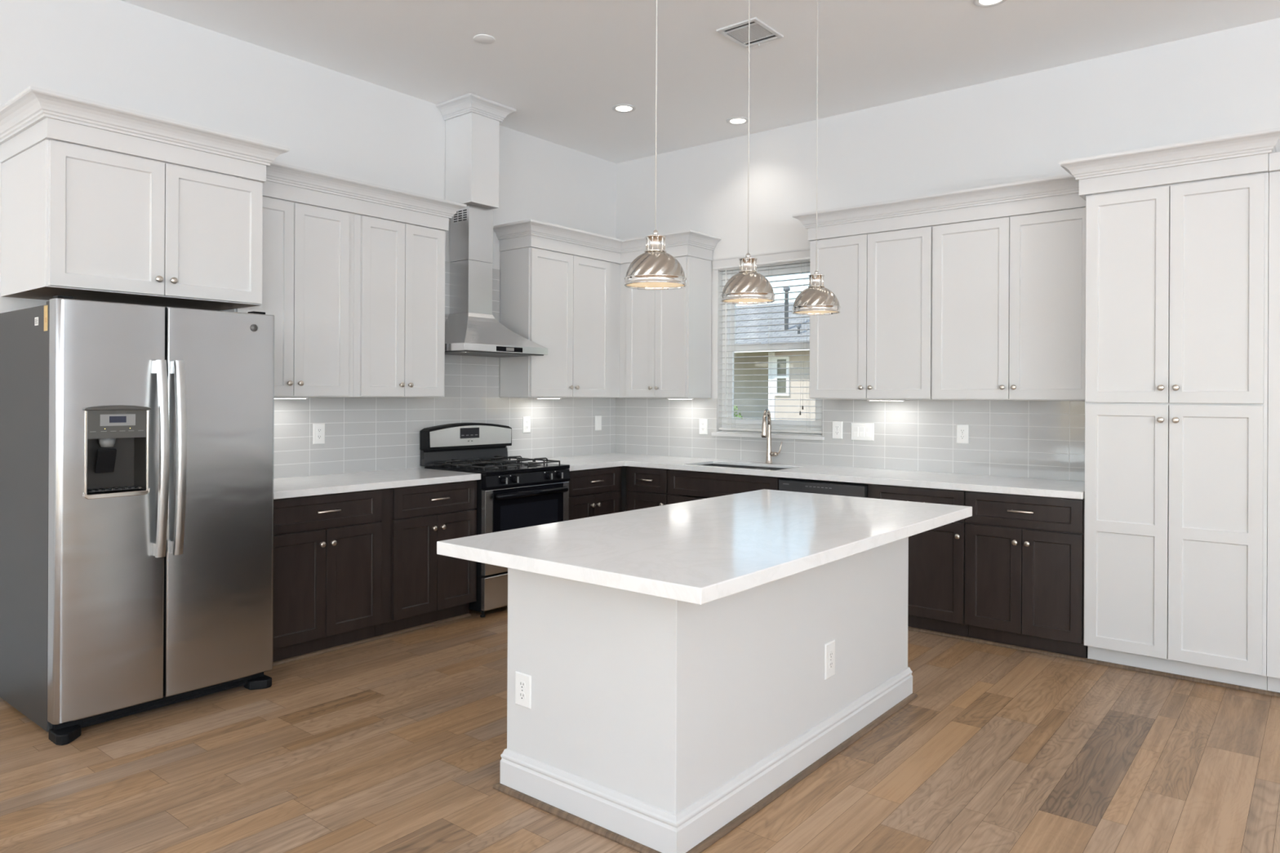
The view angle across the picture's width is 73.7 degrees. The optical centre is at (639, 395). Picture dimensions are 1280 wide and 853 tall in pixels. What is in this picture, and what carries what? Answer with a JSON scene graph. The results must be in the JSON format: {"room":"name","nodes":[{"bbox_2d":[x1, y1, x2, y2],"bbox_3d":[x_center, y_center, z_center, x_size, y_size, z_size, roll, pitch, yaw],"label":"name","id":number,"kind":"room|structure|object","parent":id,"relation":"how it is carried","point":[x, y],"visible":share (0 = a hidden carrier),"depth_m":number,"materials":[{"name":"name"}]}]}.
{"room":"kitchen","nodes":[
{"label":"kitchen","id":0,"kind":"room"},
{"bbox_2d":[0,0,616,478],"bbox_3d":[-4.202,-0.259,2.584,0.150,3.540,12.800,0,0,39],"label":"wall","id":1,"kind":"structure","parent":0,"point":[118,53],"depth_m":4.97,"materials":[{"name":"white paint"}]},
{"bbox_2d":[0,139,262,311],"bbox_3d":[-2.425,-0.769,4.133,0.657,0.621,0.936,0,0,39],"label":"upper cabinet","id":2,"kind":"object","parent":1,"relation":"attached to","point":[82,223],"visible":0.98,"depth_m":3.87,"materials":[{"name":"white paint"}]},
{"bbox_2d":[0,85,466,231],"bbox_3d":[-1.964,-1.165,4.649,0.718,0.174,2.491,0,0,39],"label":"crown molding","id":3,"kind":"structure","parent":2,"relation":"on","point":[35,115],"depth_m":4.02,"materials":[{"name":"white paint"}]},
{"bbox_2d":[220,196,354,396],"bbox_3d":[-2.020,-0.535,4.864,0.355,1.085,0.708,0,0,39],"label":"upper cabinet","id":4,"kind":"object","parent":1,"relation":"attached to","point":[308,251],"visible":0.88,"depth_m":4.83,"materials":[{"name":"white paint"}]},
{"bbox_2d":[274,396,308,399],"bbox_3d":[-2.051,0.014,4.856,0.060,0.011,0.320,0,0,39],"label":"light","id":5,"kind":"object","parent":4,"relation":"attached to","point":[275,397],"visible":0.56,"depth_m":4.88,"materials":[{"name":"white plastic"}]},
{"bbox_2d":[353,213,445,397],"bbox_3d":[-1.586,-0.533,5.401,0.355,1.085,0.670,0,0,39],"label":"upper cabinet","id":6,"kind":"object","parent":1,"relation":"attached to","point":[399,268],"visible":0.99,"depth_m":5.28,"materials":[{"name":"white paint"}]},
{"bbox_2d":[273,261,615,478],"bbox_3d":[-1.313,-0.224,6.029,0.007,1.431,3.492,0,0,39],"label":"tile backsplash","id":7,"kind":"structure","parent":1,"relation":"attached to","point":[362,433],"depth_m":5.87,"materials":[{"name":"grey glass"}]},
{"bbox_2d":[312,423,324,444],"bbox_3d":[-1.962,0.234,5.217,0.008,0.124,0.079,0,0,39],"label":"outlet","id":8,"kind":"object","parent":7,"relation":"attached to","point":[318,429],"visible":1,"depth_m":5.21,"materials":[{"name":"white plastic"}]},
{"bbox_2d":[316,428,321,439],"bbox_3d":[-1.960,0.234,5.216,0.002,0.067,0.033,0,0,39],"label":"receptacle","id":9,"kind":"object","parent":8,"relation":"attached to","point":[318,430],"depth_m":5.21,"materials":[{"name":"white plastic"}]},
{"bbox_2d":[522,416,530,432],"bbox_3d":[-0.871,0.225,6.565,0.008,0.124,0.079,0,0,39],"label":"outlet","id":10,"kind":"object","parent":7,"relation":"attached to","point":[526,420],"visible":1,"depth_m":6.56,"materials":[{"name":"white plastic"}]},
{"bbox_2d":[525,420,528,429],"bbox_3d":[-0.869,0.225,6.564,0.002,0.067,0.033,0,0,39],"label":"receptacle","id":11,"kind":"object","parent":10,"relation":"attached to","point":[526,421],"depth_m":6.56,"materials":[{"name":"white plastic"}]},
{"bbox_2d":[595,415,601,431],"bbox_3d":[-0.349,0.234,7.208,0.011,0.124,0.079,0,0,39],"label":"light switch","id":12,"kind":"object","parent":7,"relation":"attached to","point":[597,418],"visible":1,"depth_m":7.20,"materials":[{"name":"white plastic"}]},
{"bbox_2d":[444,204,547,357],"bbox_3d":[-1.078,-0.797,5.916,0.494,1.031,0.752,0,0,39],"label":"range hood","id":13,"kind":"object","parent":1,"relation":"attached to","point":[471,328],"visible":0.98,"depth_m":5.91,"materials":[{"name":"metal"}]},
{"bbox_2d":[435,93,515,209],"bbox_3d":[-1.142,-1.663,5.946,0.363,0.698,0.410,0,0,39],"label":"chase","id":14,"kind":"object","parent":13,"relation":"on","point":[473,121],"visible":0.87,"depth_m":5.87,"materials":[{"name":"white paint"}]},
{"bbox_2d":[499,247,620,397],"bbox_3d":[-0.488,-0.527,6.757,0.355,1.085,1.322,0,0,39],"label":"upper cabinet","id":15,"kind":"object","parent":1,"relation":"attached to","point":[568,305],"visible":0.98,"depth_m":6.41,"materials":[{"name":"white paint"}]},
{"bbox_2d":[535,397,561,399],"bbox_3d":[-0.698,0.020,6.527,0.060,0.011,0.220,0,0,39],"label":"light","id":16,"kind":"object","parent":15,"relation":"attached to","point":[535,397],"visible":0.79,"depth_m":6.49,"materials":[{"name":"white plastic"}]},
{"bbox_2d":[493,218,721,263],"bbox_3d":[-0.246,-1.157,6.552,1.780,0.174,0.694,0,0,-17],"label":"crown molding","id":17,"kind":"structure","parent":15,"relation":"attached to","point":[530,233],"depth_m":6.50,"materials":[{"name":"white paint"}]},
{"bbox_2d":[0,605,1279,852],"bbox_3d":[0.139,1.472,-0.903,11.300,0.120,12.850,0,0,39],"label":"floor","id":18,"kind":"structure","parent":0,"point":[396,744],"depth_m":3.22,"materials":[{"name":"brown wood"}]},
{"bbox_2d":[0,295,274,745],"bbox_3d":[-2.328,0.499,3.990,0.882,1.802,0.912,0,0,39],"label":"refrigerator","id":19,"kind":"object","parent":18,"relation":"on","point":[137,441],"visible":1,"depth_m":3.68,"materials":[{"name":"grey metal"}]},
{"bbox_2d":[272,488,382,662],"bbox_3d":[-1.925,0.964,4.759,0.656,0.875,0.735,0,0,39],"label":"base cabinet","id":20,"kind":"object","parent":18,"relation":"on","point":[327,548],"visible":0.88,"depth_m":4.59,"materials":[{"name":"brown wood"}]},
{"bbox_2d":[273,467,480,499],"bbox_3d":[-1.705,0.508,5.025,0.652,0.038,1.434,0,0,39],"label":"countertop","id":21,"kind":"structure","parent":20,"relation":"on","point":[307,486],"depth_m":4.96,"materials":[{"name":"white stone"}]},
{"bbox_2d":[272,613,471,666],"bbox_3d":[-1.532,1.395,4.886,0.018,0.017,1.427,0,0,39],"label":"trim","id":22,"kind":"structure","parent":18,"relation":"on","point":[455,618],"depth_m":4.85,"materials":[{"name":"brown wood"}]},
{"bbox_2d":[374,480,476,636],"bbox_3d":[-1.475,0.966,5.315,0.656,0.875,0.690,0,0,39],"label":"base cabinet","id":23,"kind":"object","parent":18,"relation":"on","point":[420,585],"visible":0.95,"depth_m":5.09,"materials":[{"name":"brown wood"}]},
{"bbox_2d":[419,422,570,617],"bbox_3d":[-0.974,0.801,5.850,0.729,1.210,0.764,0,0,39],"label":"gas range","id":24,"kind":"object","parent":18,"relation":"on","point":[520,493],"visible":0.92,"depth_m":5.71,"materials":[{"name":"black metal"}]},
{"bbox_2d":[424,461,569,476],"bbox_3d":[-0.970,0.495,5.848,0.625,0.028,0.764,0,0,39],"label":"cooktop","id":25,"kind":"object","parent":24,"relation":"in","point":[532,468],"depth_m":5.69,"materials":[{"name":"black metal"}]},
{"bbox_2d":[565,466,621,519],"bbox_3d":[-0.562,0.971,6.443,0.656,0.875,0.653,0,0,39],"label":"base cabinet","id":26,"kind":"object","parent":18,"relation":"on","point":[593,492],"visible":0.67,"depth_m":6.26,"materials":[{"name":"brown wood"}]},
{"bbox_2d":[527,453,1084,499],"bbox_3d":[0.860,0.521,5.693,3.798,0.038,1.276,0,0,39],"label":"countertop","id":27,"kind":"structure","parent":26,"relation":"on","point":[957,482],"depth_m":5.53,"materials":[{"name":"white stone"}]},
{"bbox_2d":[680,463,786,497],"bbox_3d":[0.731,0.630,6.115,0.785,0.218,0.410,0,0,39],"label":"sink","id":28,"kind":"object","parent":27,"relation":"in","point":[708,464],"visible":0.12,"depth_m":6.31,"materials":[{"name":"metal"}]},
{"bbox_2d":[760,408,782,463],"bbox_3d":[0.948,0.300,6.232,0.134,0.403,0.170,0,0,39],"label":"kitchen faucet","id":29,"kind":"object","parent":27,"relation":"on","point":[766,432],"visible":1,"depth_m":6.28,"materials":[{"name":"silver metal"}]},
{"bbox_2d":[626,466,668,511],"bbox_3d":[0.221,0.975,6.612,0.406,0.875,0.656,0,0,39],"label":"base cabinet","id":30,"kind":"object","parent":18,"relation":"on","point":[646,487],"visible":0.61,"depth_m":6.38,"materials":[{"name":"brown wood"}]},
{"bbox_2d":[493,537,917,852],"bbox_3d":[0.392,0.978,3.538,0.825,0.869,1.899,0,0,39],"label":"kitchen island","id":31,"kind":"object","parent":18,"relation":"on","point":[653,724],"visible":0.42,"depth_m":2.88,"materials":[{"name":"white paint"}]},
{"bbox_2d":[515,671,531,709],"bbox_3d":[-0.413,1.038,3.006,0.079,0.116,0.008,0,0,39],"label":"outlet","id":32,"kind":"object","parent":31,"relation":"attached to","point":[522,681],"visible":1,"depth_m":3.00,"materials":[{"name":"white plastic"}]},
{"bbox_2d":[519,680,525,688],"bbox_3d":[-0.415,1.019,3.004,0.032,0.027,0.002,0,0,39],"label":"receptacle","id":33,"kind":"object","parent":32,"relation":"attached to","point":[522,683],"depth_m":3.00,"materials":[{"name":"white plastic"}]},
{"bbox_2d":[519,691,525,700],"bbox_3d":[-0.415,1.058,3.004,0.032,0.027,0.002,0,0,39],"label":"receptacle","id":34,"kind":"object","parent":32,"relation":"attached to","point":[522,694],"depth_m":3.00,"materials":[{"name":"white plastic"}]},
{"bbox_2d":[436,488,972,604],"bbox_3d":[0.410,0.521,3.384,1.090,0.044,2.150,0,0,39],"label":"island countertop","id":35,"kind":"structure","parent":31,"relation":"on","point":[700,552],"depth_m":2.92,"materials":[{"name":"white stone"}]},
{"bbox_2d":[824,640,835,679],"bbox_3d":[0.753,1.046,3.378,0.008,0.140,0.083,0,0,39],"label":"outlet","id":36,"kind":"object","parent":31,"relation":"attached to","point":[829,647],"visible":1,"depth_m":3.37,"materials":[{"name":"white plastic"}]},
{"bbox_2d":[828,651,832,658],"bbox_3d":[0.755,1.027,3.376,0.002,0.027,0.032,0,0,39],"label":"receptacle","id":37,"kind":"object","parent":36,"relation":"attached to","point":[830,653],"depth_m":3.37,"materials":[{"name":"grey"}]},
{"bbox_2d":[828,661,832,668],"bbox_3d":[0.755,1.066,3.376,0.002,0.027,0.032,0,0,39],"label":"receptacle","id":38,"kind":"object","parent":36,"relation":"attached to","point":[830,663],"depth_m":3.37,"materials":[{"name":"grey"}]},
{"bbox_2d":[667,469,784,504],"bbox_3d":[0.741,0.977,6.194,0.927,0.875,0.648,0,0,39],"label":"base cabinet","id":39,"kind":"object","parent":18,"relation":"on","point":[686,483],"visible":0.24,"depth_m":6.03,"materials":[{"name":"brown wood"}]},
{"bbox_2d":[778,477,867,497],"bbox_3d":[1.346,0.987,5.711,0.616,0.862,0.611,0,0,39],"label":"dishwasher","id":40,"kind":"object","parent":18,"relation":"on","point":[797,485],"visible":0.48,"depth_m":5.47,"materials":[{"name":"black metal"}]},
{"bbox_2d":[867,484,968,636],"bbox_3d":[1.817,0.982,5.322,0.596,0.875,0.656,0,0,39],"label":"base cabinet","id":41,"kind":"object","parent":18,"relation":"on","point":[936,556],"visible":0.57,"depth_m":5.02,"materials":[{"name":"brown wood"}]},
{"bbox_2d":[964,490,1087,657],"bbox_3d":[2.290,0.985,4.938,0.620,0.875,0.656,0,0,39],"label":"base cabinet","id":42,"kind":"object","parent":18,"relation":"on","point":[1024,572],"visible":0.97,"depth_m":4.70,"materials":[{"name":"brown wood"}]},
{"bbox_2d":[907,626,1279,697],"bbox_3d":[1.267,1.408,5.013,4.210,0.017,0.733,0,0,39],"label":"trim","id":43,"kind":"structure","parent":18,"relation":"on","point":[913,628],"depth_m":4.50,"materials":[{"name":"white wood"}]},
{"bbox_2d":[1084,172,1269,690],"bbox_3d":[2.836,0.185,4.491,0.780,2.478,0.670,0,0,39],"label":"pantry cabinet","id":44,"kind":"object","parent":18,"relation":"on","point":[1176,322],"visible":0.98,"depth_m":4.23,"materials":[{"name":"white paint"}]},
{"bbox_2d":[1266,170,1279,692],"bbox_3d":[3.222,0.187,4.212,0.170,2.478,0.618,0,0,39],"label":"filler panel","id":45,"kind":"object","parent":18,"relation":"on","point":[1273,375],"visible":1,"depth_m":4.01,"materials":[{"name":"white paint"}]},
{"bbox_2d":[120,0,1279,163],"bbox_3d":[0.156,-2.065,-0.903,11.300,0.126,12.850,0,0,39],"label":"ceiling","id":46,"kind":"structure","parent":0,"point":[563,66],"depth_m":4.93,"materials":[{"name":"white paint"}]},
{"bbox_2d":[612,103,635,112],"bbox_3d":[-0.112,-2.005,5.964,0.168,0.008,0.168,0,0,39],"label":"recessed light","id":47,"kind":"object","parent":46,"relation":"in","point":[623,108],"visible":1,"depth_m":5.96,"materials":[{"name":"white paint"}]},
{"bbox_2d":[623,0,686,289],"bbox_3d":[0.057,-1.193,2.954,0.217,1.629,0.217,0,0,39],"label":"pendant lamp","id":48,"kind":"object","parent":46,"relation":"hanging from","point":[655,268],"visible":1,"depth_m":2.90,"materials":[{"name":"silver metal"}]},
{"bbox_2d":[627,282,683,287],"bbox_3d":[0.053,-0.389,2.954,0.201,0.006,0.201,0,0,39],"label":"diffuser","id":49,"kind":"object","parent":48,"relation":"attached to","point":[629,284],"depth_m":2.98,"materials":[{"name":"beige glass"}]},
{"bbox_2d":[726,116,748,124],"bbox_3d":[0.714,-2.001,6.222,0.168,0.008,0.168,0,0,39],"label":"recessed light","id":50,"kind":"object","parent":46,"relation":"in","point":[735,120],"visible":0.99,"depth_m":6.21,"materials":[{"name":"white paint"}]},
{"bbox_2d":[720,0,775,304],"bbox_3d":[0.437,-1.191,3.424,0.217,1.629,0.217,0,0,39],"label":"pendant lamp","id":51,"kind":"object","parent":46,"relation":"hanging from","point":[748,286],"visible":1,"depth_m":3.37,"materials":[{"name":"silver metal"}]},
{"bbox_2d":[724,298,771,302],"bbox_3d":[0.433,-0.387,3.424,0.201,0.006,0.201,0,0,39],"label":"diffuser","id":52,"kind":"object","parent":51,"relation":"attached to","point":[726,300],"depth_m":3.45,"materials":[{"name":"beige glass"}]},
{"bbox_2d":[716,17,783,48],"bbox_3d":[0.608,-1.992,4.712,0.250,0.025,0.300,0,0,39],"label":"ceiling vent","id":53,"kind":"object","parent":46,"relation":"in","point":[760,33],"visible":0.98,"depth_m":4.70,"materials":[{"name":"white metal"}]},
{"bbox_2d":[791,0,840,315],"bbox_3d":[0.805,-1.189,3.879,0.217,1.629,0.217,0,0,39],"label":"pendant lamp","id":54,"kind":"object","parent":46,"relation":"hanging from","point":[815,300],"visible":1,"depth_m":3.83,"materials":[{"name":"silver metal"}]},
{"bbox_2d":[795,311,835,313],"bbox_3d":[0.801,-0.386,3.879,0.201,0.006,0.201,0,0,39],"label":"diffuser","id":55,"kind":"object","parent":54,"relation":"attached to","point":[796,312],"depth_m":3.93,"materials":[{"name":"beige glass"}]},
{"bbox_2d":[973,0,1006,7],"bbox_3d":[1.770,-1.996,4.300,0.168,0.008,0.168,0,0,39],"label":"recessed light","id":56,"kind":"object","parent":46,"relation":"in","point":[984,3],"visible":1,"depth_m":4.34,"materials":[{"name":"white paint"}]},
{"bbox_2d":[616,17,1279,511],"bbox_3d":[4.110,-0.219,3.994,11.000,3.540,0.150,0,0,39],"label":"wall","id":57,"kind":"structure","parent":0,"point":[1017,128],"depth_m":5.57,"materials":[{"name":"white paint"}]},
{"bbox_2d":[619,256,711,398],"bbox_3d":[0.185,-0.524,6.835,0.690,1.085,0.355,0,0,39],"label":"upper cabinet","id":58,"kind":"object","parent":57,"relation":"attached to","point":[665,335],"visible":0.84,"depth_m":6.67,"materials":[{"name":"white paint"}]},
{"bbox_2d":[666,397,693,399],"bbox_3d":[0.316,0.025,6.748,0.220,0.011,0.060,0,0,39],"label":"light","id":59,"kind":"object","parent":58,"relation":"attached to","point":[667,397],"visible":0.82,"depth_m":6.74,"materials":[{"name":"white plastic"}]},
{"bbox_2d":[711,262,824,440],"bbox_3d":[0.989,-0.346,6.482,0.963,1.335,0.160,0,0,39],"label":"window","id":60,"kind":"structure","parent":57,"relation":"in","point":[729,342],"depth_m":6.58,"materials":[{"name":"white plastic"}]},
{"bbox_2d":[712,247,822,433],"bbox_3d":[0.976,-0.401,6.459,0.975,1.350,0.080,0,0,39],"label":"window blind","id":61,"kind":"object","parent":60,"relation":"attached to","point":[795,256],"visible":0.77,"depth_m":6.45,"materials":[{"name":"white paint"}]},
{"bbox_2d":[614,397,1084,481],"bbox_3d":[1.258,0.263,6.198,3.796,0.480,0.007,0,0,39],"label":"tile backsplash","id":62,"kind":"structure","parent":57,"relation":"attached to","point":[1018,438],"depth_m":5.76,"materials":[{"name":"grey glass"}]},
{"bbox_2d":[699,418,707,434],"bbox_3d":[0.504,0.248,6.798,0.079,0.124,0.008,0,0,39],"label":"outlet","id":63,"kind":"object","parent":62,"relation":"attached to","point":[703,422],"visible":1,"depth_m":6.79,"materials":[{"name":"white plastic"}]},
{"bbox_2d":[701,422,704,431],"bbox_3d":[0.502,0.248,6.796,0.033,0.067,0.002,0,0,39],"label":"receptacle","id":64,"kind":"object","parent":63,"relation":"attached to","point":[702,423],"depth_m":6.80,"materials":[{"name":"white plastic"}]},
{"bbox_2d":[831,421,842,439],"bbox_3d":[1.403,0.246,6.070,0.079,0.124,0.008,0,0,39],"label":"outlet","id":65,"kind":"object","parent":62,"relation":"attached to","point":[837,425],"visible":1,"depth_m":6.07,"materials":[{"name":"white plastic"}]},
{"bbox_2d":[851,422,874,440],"bbox_3d":[1.549,0.253,5.950,0.168,0.120,0.011,0,0,39],"label":"light switch","id":66,"kind":"object","parent":62,"relation":"attached to","point":[860,431],"visible":1,"depth_m":5.94,"materials":[{"name":"white plastic"}]},
{"bbox_2d":[956,424,968,444],"bbox_3d":[2.086,0.249,5.518,0.079,0.124,0.008,0,0,39],"label":"outlet","id":67,"kind":"object","parent":62,"relation":"attached to","point":[962,430],"visible":1,"depth_m":5.51,"materials":[{"name":"white plastic"}]},
{"bbox_2d":[960,428,964,433],"bbox_3d":[2.084,0.230,5.516,0.032,0.027,0.002,0,0,39],"label":"receptacle","id":68,"kind":"object","parent":67,"relation":"attached to","point":[962,430],"depth_m":5.52,"materials":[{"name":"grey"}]},
{"bbox_2d":[809,226,932,399],"bbox_3d":[1.582,-0.517,5.705,0.844,1.085,0.355,0,0,39],"label":"upper cabinet","id":69,"kind":"object","parent":57,"relation":"attached to","point":[879,344],"visible":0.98,"depth_m":5.56,"materials":[{"name":"white paint"}]},
{"bbox_2d":[866,399,905,400],"bbox_3d":[1.638,0.032,5.678,0.240,0.011,0.060,0,0,39],"label":"light","id":70,"kind":"object","parent":69,"relation":"attached to","point":[867,399],"visible":1,"depth_m":5.65,"materials":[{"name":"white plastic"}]},
{"bbox_2d":[791,127,1279,240],"bbox_3d":[2.131,-1.145,5.028,2.720,0.174,0.731,0,0,39],"label":"crown molding","id":71,"kind":"structure","parent":69,"relation":"attached to","point":[1059,193],"depth_m":4.80,"materials":[{"name":"white paint"}]},
{"bbox_2d":[931,207,1085,400],"bbox_3d":[2.267,-0.514,5.150,0.916,1.085,0.355,0,0,39],"label":"upper cabinet","id":72,"kind":"object","parent":57,"relation":"attached to","point":[1009,293],"visible":0.9,"depth_m":5.02,"materials":[{"name":"white paint"}]},
{"bbox_2d":[1268,151,1279,172],"bbox_3d":[3.220,-1.094,4.202,0.170,0.082,0.644,0,0,39],"label":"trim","id":73,"kind":"structure","parent":57,"relation":"attached to","point":[1273,157],"depth_m":3.99,"materials":[{"name":"white paint"}]},
{"label":"outside","id":74,"kind":"structure","parent":0,"visible":0},
{"bbox_3d":[8.565,1.828,26.205,50.000,0.149,39.700,0,0,39],"label":"lawn","id":75,"kind":"structure","parent":74,"visible":0},
{"bbox_2d":[733,404,742,418],"bbox_3d":[2.401,0.974,23.545,1.101,1.497,1.147,0,0,39],"label":"shrub","id":76,"kind":"object","parent":75,"relation":"on","point":[740,414],"visible":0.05,"depth_m":23.46,"materials":[{"name":"green plant"}]},
{"bbox_2d":[733,287,815,421],"bbox_3d":[6.584,-0.617,24.538,18.000,4.720,6.800,0,0,39],"label":"neighbor house","id":77,"kind":"structure","parent":75,"relation":"on","point":[747,380],"depth_m":23.61,"materials":[{"name":"beige"}]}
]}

